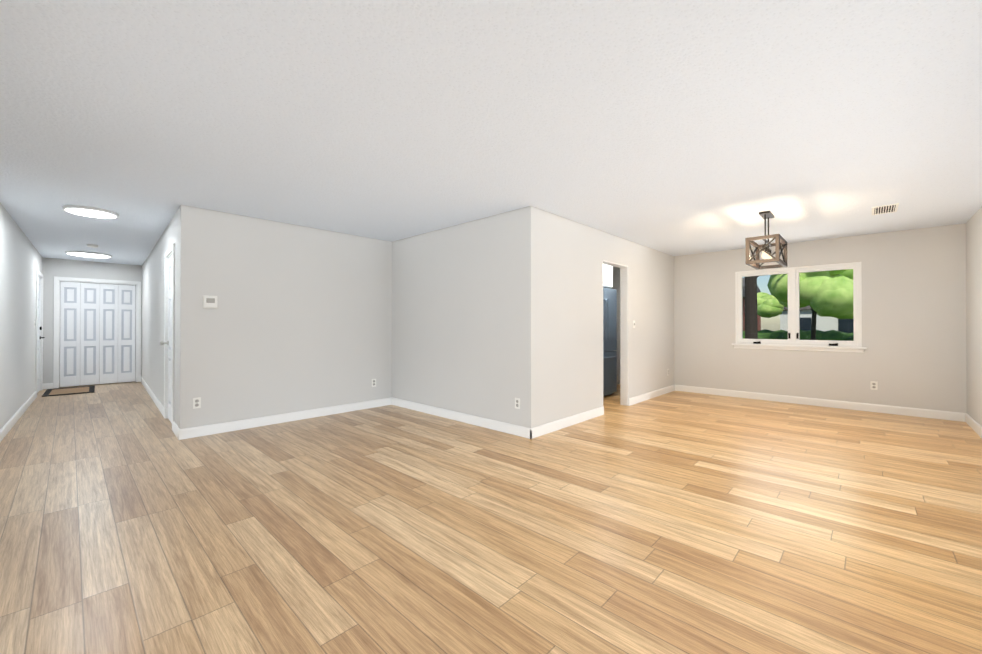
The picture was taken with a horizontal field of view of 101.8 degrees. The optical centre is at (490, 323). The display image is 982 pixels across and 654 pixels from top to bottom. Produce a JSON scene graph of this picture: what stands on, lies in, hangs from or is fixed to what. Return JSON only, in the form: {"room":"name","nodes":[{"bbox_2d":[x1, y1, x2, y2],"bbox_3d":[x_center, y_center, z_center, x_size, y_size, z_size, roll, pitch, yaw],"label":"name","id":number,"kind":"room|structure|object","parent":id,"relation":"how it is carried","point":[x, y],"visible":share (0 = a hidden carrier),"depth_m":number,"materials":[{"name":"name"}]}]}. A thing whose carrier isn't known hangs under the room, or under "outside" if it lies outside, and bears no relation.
{"room":"empty living room","nodes":[
{"label":"empty living room","id":0,"kind":"room"},
{"bbox_2d":[0,203,42,428],"bbox_3d":[-6.270,-0.006,5.251,5.864,2.440,0.300,0,0,43],"label":"wall","id":1,"kind":"structure","parent":0,"point":[21,259],"depth_m":4.92,"materials":[{"name":"paint"}]},
{"bbox_2d":[0,391,36,441],"bbox_3d":[-6.222,1.160,5.292,5.860,0.108,0.194,0,0,43],"label":"baseboard","id":2,"kind":"structure","parent":1,"relation":"attached to","point":[6,428],"depth_m":4.87,"materials":[{"name":"white wood"}]},
{"bbox_2d":[35,269,42,391],"bbox_3d":[-7.876,0.167,6.880,1.040,2.110,0.166,0,0,43],"label":"door frame","id":3,"kind":"structure","parent":1,"relation":"attached to","point":[39,274],"depth_m":7.22,"materials":[{"name":"white wood"}]},
{"bbox_2d":[37,277,44,392],"bbox_3d":[-7.842,0.202,6.918,0.876,2.016,0.120,0,0,43],"label":"front door","id":4,"kind":"structure","parent":1,"relation":"in","point":[39,328],"depth_m":7.05,"materials":[{"name":"metal"}]},
{"bbox_2d":[43,258,141,382],"bbox_3d":[-7.900,0.007,7.875,0.120,2.440,1.510,0,0,43],"label":"wall","id":5,"kind":"structure","parent":0,"point":[53,267],"depth_m":7.55,"materials":[{"name":"paint"}]},
{"bbox_2d":[43,383,52,388],"bbox_3d":[-7.810,1.173,7.867,0.014,0.108,1.390,0,0,43],"label":"baseboard","id":6,"kind":"structure","parent":5,"relation":"attached to","point":[47,385],"depth_m":7.41,"materials":[{"name":"white wood"}]},
{"bbox_2d":[60,281,79,386],"bbox_3d":[-8.082,0.211,7.663,0.035,2.006,0.264,0,0,43],"label":"closet door","id":7,"kind":"structure","parent":5,"relation":"in","point":[69,334],"depth_m":7.65,"materials":[{"name":"white wood"}]},
{"bbox_2d":[80,282,99,385],"bbox_3d":[-7.898,0.212,7.857,0.035,2.006,0.264,0,0,43],"label":"closet door","id":8,"kind":"structure","parent":5,"relation":"in","point":[89,332],"depth_m":7.84,"materials":[{"name":"white wood"}]},
{"bbox_2d":[53,276,140,388],"bbox_3d":[-7.810,0.177,7.958,0.136,2.100,1.235,0,0,43],"label":"trim","id":9,"kind":"structure","parent":5,"relation":"attached to","point":[56,347],"depth_m":7.75,"materials":[{"name":"white wood"}]},
{"bbox_2d":[99,284,117,383],"bbox_3d":[-7.714,0.213,8.052,0.035,2.006,0.264,0,0,43],"label":"closet door","id":10,"kind":"structure","parent":5,"relation":"in","point":[108,367],"depth_m":8.04,"materials":[{"name":"white wood"}]},
{"bbox_2d":[118,284,135,382],"bbox_3d":[-7.530,0.214,8.246,0.035,2.006,0.264,0,0,43],"label":"closet door","id":11,"kind":"structure","parent":5,"relation":"in","point":[126,333],"depth_m":8.23,"materials":[{"name":"white wood"}]},
{"bbox_2d":[142,209,178,425],"bbox_3d":[-5.321,-0.001,6.391,5.905,2.440,0.370,0,0,43],"label":"wall","id":12,"kind":"structure","parent":0,"point":[153,277],"depth_m":5.90,"materials":[{"name":"paint"}]},
{"bbox_2d":[141,377,179,439],"bbox_3d":[-5.281,1.165,6.247,5.915,0.108,0.265,0,0,43],"label":"baseboard","id":13,"kind":"structure","parent":12,"relation":"attached to","point":[158,404],"depth_m":5.74,"materials":[{"name":"white wood"}]},
{"bbox_2d":[159,255,172,422],"bbox_3d":[-3.865,0.191,4.803,0.717,2.016,0.125,0,0,43],"label":"hall door","id":14,"kind":"structure","parent":12,"relation":"in","point":[169,342],"depth_m":4.93,"materials":[{"name":"white wood"}]},
{"bbox_2d":[164,243,174,430],"bbox_3d":[-3.831,0.157,4.841,0.880,2.110,0.170,0,0,43],"label":"door frame","id":15,"kind":"structure","parent":12,"relation":"attached to","point":[171,250],"depth_m":5.06,"materials":[{"name":"white wood"}]},
{"bbox_2d":[178,205,391,428],"bbox_3d":[-2.399,-0.007,5.104,0.120,2.440,2.530,0,0,43],"label":"wall","id":16,"kind":"structure","parent":0,"point":[299,318],"depth_m":4.81,"materials":[{"name":"paint"}]},
{"bbox_2d":[193,397,200,408],"bbox_3d":[-3.125,0.849,4.239,0.008,0.114,0.070,0,0,43],"label":"electrical outlet","id":17,"kind":"object","parent":16,"relation":"attached to","point":[196,402],"visible":1,"depth_m":4.24,"materials":[{"name":"white plastic"}]},
{"bbox_2d":[203,295,216,307],"bbox_3d":[-3.039,-0.231,4.321,0.028,0.136,0.132,0,0,43],"label":"thermostat","id":18,"kind":"object","parent":16,"relation":"attached to","point":[209,301],"visible":1,"depth_m":4.31,"materials":[{"name":"white plastic"}]},
{"bbox_2d":[178,397,391,439],"bbox_3d":[-2.355,1.159,5.047,0.014,0.108,2.544,0,0,43],"label":"baseboard","id":19,"kind":"structure","parent":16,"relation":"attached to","point":[199,431],"depth_m":4.79,"materials":[{"name":"white wood"}]},
{"bbox_2d":[372,379,375,386],"bbox_3d":[-1.688,0.861,5.756,0.008,0.114,0.070,0,0,43],"label":"electrical outlet","id":20,"kind":"object","parent":16,"relation":"attached to","point":[373,382],"visible":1,"depth_m":5.75,"materials":[{"name":"white plastic"}]},
{"bbox_2d":[392,208,521,425],"bbox_3d":[-0.580,-0.007,5.207,2.620,2.440,0.120,0,0,43],"label":"wall","id":21,"kind":"structure","parent":0,"point":[456,318],"depth_m":4.91,"materials":[{"name":"paint"}]},
{"bbox_2d":[392,397,531,438],"bbox_3d":[-0.534,1.159,5.065,2.634,0.108,0.014,0,0,43],"label":"baseboard","id":22,"kind":"structure","parent":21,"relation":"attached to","point":[517,430],"depth_m":4.82,"materials":[{"name":"white wood"}]},
{"bbox_2d":[515,398,519,408],"bbox_3d":[0.284,0.864,4.296,0.070,0.114,0.008,0,0,43],"label":"electrical outlet","id":23,"kind":"object","parent":21,"relation":"attached to","point":[517,403],"visible":1,"depth_m":4.29,"materials":[{"name":"white plastic"}]},
{"bbox_2d":[0,382,981,653],"bbox_3d":[-2.591,1.277,5.913,13.880,0.120,10.350,0,0,43],"label":"floor","id":24,"kind":"structure","parent":0,"point":[670,522],"depth_m":2.27,"materials":[{"name":"brown wood"}]},
{"bbox_2d":[42,386,94,396],"bbox_3d":[-7.566,1.216,7.175,1.041,0.014,0.655,0,0,43],"label":"doormat","id":25,"kind":"object","parent":24,"relation":"on","point":[69,391],"visible":1,"depth_m":7.09,"materials":[{"name":"fabric"}]},
{"bbox_2d":[603,288,616,396],"bbox_3d":[1.574,0.321,6.698,0.816,1.800,0.910,0,0,43],"label":"refrigerator","id":26,"kind":"object","parent":24,"relation":"on","point":[609,341],"visible":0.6,"depth_m":6.60,"materials":[{"name":"metal"}]},
{"bbox_2d":[0,0,981,265],"bbox_3d":[-2.591,-1.283,5.926,13.880,0.120,10.350,0,0,43],"label":"ceiling","id":27,"kind":"structure","parent":0,"point":[684,126],"depth_m":2.40,"materials":[{"name":"paint"}]},
{"bbox_2d":[65,251,111,257],"bbox_3d":[-7.059,-1.198,7.009,0.580,0.038,0.580,0,0,43],"label":"recessed light","id":28,"kind":"object","parent":27,"relation":"in","point":[88,254],"visible":1,"depth_m":6.90,"materials":[{"name":"white plastic"}]},
{"bbox_2d":[62,205,118,218],"bbox_3d":[-4.384,-1.212,4.380,0.440,0.038,0.440,0,0,43],"label":"recessed light","id":29,"kind":"object","parent":27,"relation":"in","point":[92,212],"visible":1,"depth_m":4.31,"materials":[{"name":"white plastic"}]},
{"bbox_2d":[87,244,97,247],"bbox_3d":[-6.217,-1.204,6.226,0.130,0.035,0.130,0,0,43],"label":"smoke detector","id":30,"kind":"object","parent":27,"relation":"attached to","point":[92,245],"visible":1,"depth_m":6.19,"materials":[{"name":"white plastic"}]},
{"bbox_2d":[745,211,786,269],"bbox_3d":[3.111,-0.939,4.498,0.304,0.582,0.584,0,0,43],"label":"dining chandelier","id":31,"kind":"object","parent":27,"relation":"hanging from","point":[780,244],"visible":1,"depth_m":4.39,"materials":[{"name":"metal"}]},
{"bbox_2d":[872,203,898,214],"bbox_3d":[4.255,-1.227,4.312,0.200,0.009,0.400,0,0,43],"label":"ceiling vent","id":32,"kind":"object","parent":27,"relation":"in","point":[884,209],"visible":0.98,"depth_m":4.29,"materials":[{"name":"white metal"}]},
{"bbox_2d":[522,206,673,427],"bbox_3d":[1.835,-0.004,5.764,0.120,2.440,4.250,0,0,43],"label":"wall","id":33,"kind":"structure","parent":0,"point":[563,258],"depth_m":4.86,"materials":[{"name":"paint"}]},
{"bbox_2d":[530,385,674,438],"bbox_3d":[1.879,1.162,5.707,0.014,0.108,4.264,0,0,43],"label":"baseboard","id":34,"kind":"structure","parent":33,"relation":"attached to","point":[544,429],"depth_m":4.90,"materials":[{"name":"white wood"}]},
{"bbox_2d":[603,260,627,405],"bbox_3d":[1.713,0.184,5.637,0.116,2.062,0.784,0,0,43],"label":"trim","id":35,"kind":"structure","parent":33,"relation":"attached to","point":[623,334],"depth_m":5.90,"materials":[{"name":"white wood"}]},
{"bbox_2d":[603,264,612,287],"bbox_3d":[1.527,-0.874,6.748,0.686,0.530,0.950,0,0,43],"label":"upper cabinet","id":36,"kind":"object","parent":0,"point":[607,276],"visible":0.19,"depth_m":6.73,"materials":[{"name":"white wood"}]},
{"bbox_2d":[610,223,966,412],"bbox_3d":[0.926,0.015,9.633,13.880,2.440,0.120,0,0,43],"label":"wall","id":37,"kind":"structure","parent":0,"point":[913,355],"depth_m":5.51,"materials":[{"name":"paint"}]},
{"bbox_2d":[735,262,861,346],"bbox_3d":[4.622,-0.258,6.098,1.532,1.191,0.135,0,0,43],"label":"window","id":38,"kind":"structure","parent":37,"relation":"in","point":[794,293],"depth_m":6.07,"materials":[{"name":"clear glass"}]},
{"bbox_2d":[732,344,866,352],"bbox_3d":[4.591,0.374,6.062,1.630,0.077,0.055,0,0,43],"label":"window sill","id":39,"kind":"structure","parent":37,"relation":"attached to","point":[807,348],"depth_m":5.98,"materials":[{"name":"white wood"}]},
{"bbox_2d":[674,384,965,421],"bbox_3d":[4.583,1.164,6.072,3.440,0.108,0.014,0,0,43],"label":"baseboard","id":40,"kind":"structure","parent":37,"relation":"attached to","point":[929,413],"depth_m":5.74,"materials":[{"name":"white wood"}]},
{"bbox_2d":[870,381,877,389],"bbox_3d":[5.239,0.855,5.457,0.070,0.114,0.008,0,0,43],"label":"electrical outlet","id":41,"kind":"object","parent":37,"relation":"attached to","point":[873,385],"visible":1,"depth_m":5.46,"materials":[{"name":"white plastic"}]},
{"bbox_2d":[966,207,981,425],"bbox_3d":[3.096,-0.023,1.919,0.120,2.440,8.340,0,0,43],"label":"wall","id":42,"kind":"structure","parent":0,"point":[974,308],"depth_m":4.52,"materials":[{"name":"paint"}]},
{"bbox_2d":[965,413,981,437],"bbox_3d":[3.047,1.143,1.959,0.014,0.108,8.100,0,0,43],"label":"baseboard","id":43,"kind":"structure","parent":42,"relation":"attached to","point":[973,424],"depth_m":4.51,"materials":[{"name":"white wood"}]},
{"label":"outside","id":44,"kind":"structure","parent":0,"visible":0},
{"bbox_3d":[30.166,1.931,38.670,90.000,0.200,82.230,0,0,43],"label":"ground","id":45,"kind":"structure","parent":44,"visible":0},
{"bbox_2d":[743,278,760,330],"bbox_3d":[15.572,-0.795,33.380,10.800,5.200,10.700,0,0,43],"label":"brick house","id":46,"kind":"structure","parent":45,"relation":"on","point":[759,318],"depth_m":29.16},
{"bbox_2d":[743,269,853,340],"bbox_3d":[12.586,-3.247,13.533,14.728,10.696,15.746,0,0,43],"label":"trees","id":47,"kind":"object","parent":45,"relation":"on","point":[843,298],"depth_m":10.91,"materials":[{"name":"green plant"}]},
{"bbox_2d":[780,305,819,330],"bbox_3d":[29.342,-0.378,36.866,4.200,4.400,6.700,0,0,43],"label":"garage","id":48,"kind":"structure","parent":45,"relation":"on","point":[805,322],"depth_m":34.71,"materials":[{"name":"white"}]},
{"bbox_2d":[820,316,853,332],"bbox_3d":[26.357,-0.753,21.790,13.000,5.000,10.700,0,0,43],"label":"house","id":49,"kind":"structure","parent":45,"relation":"on","point":[834,322],"depth_m":21.90,"materials":[{"name":"white"}]}
]}

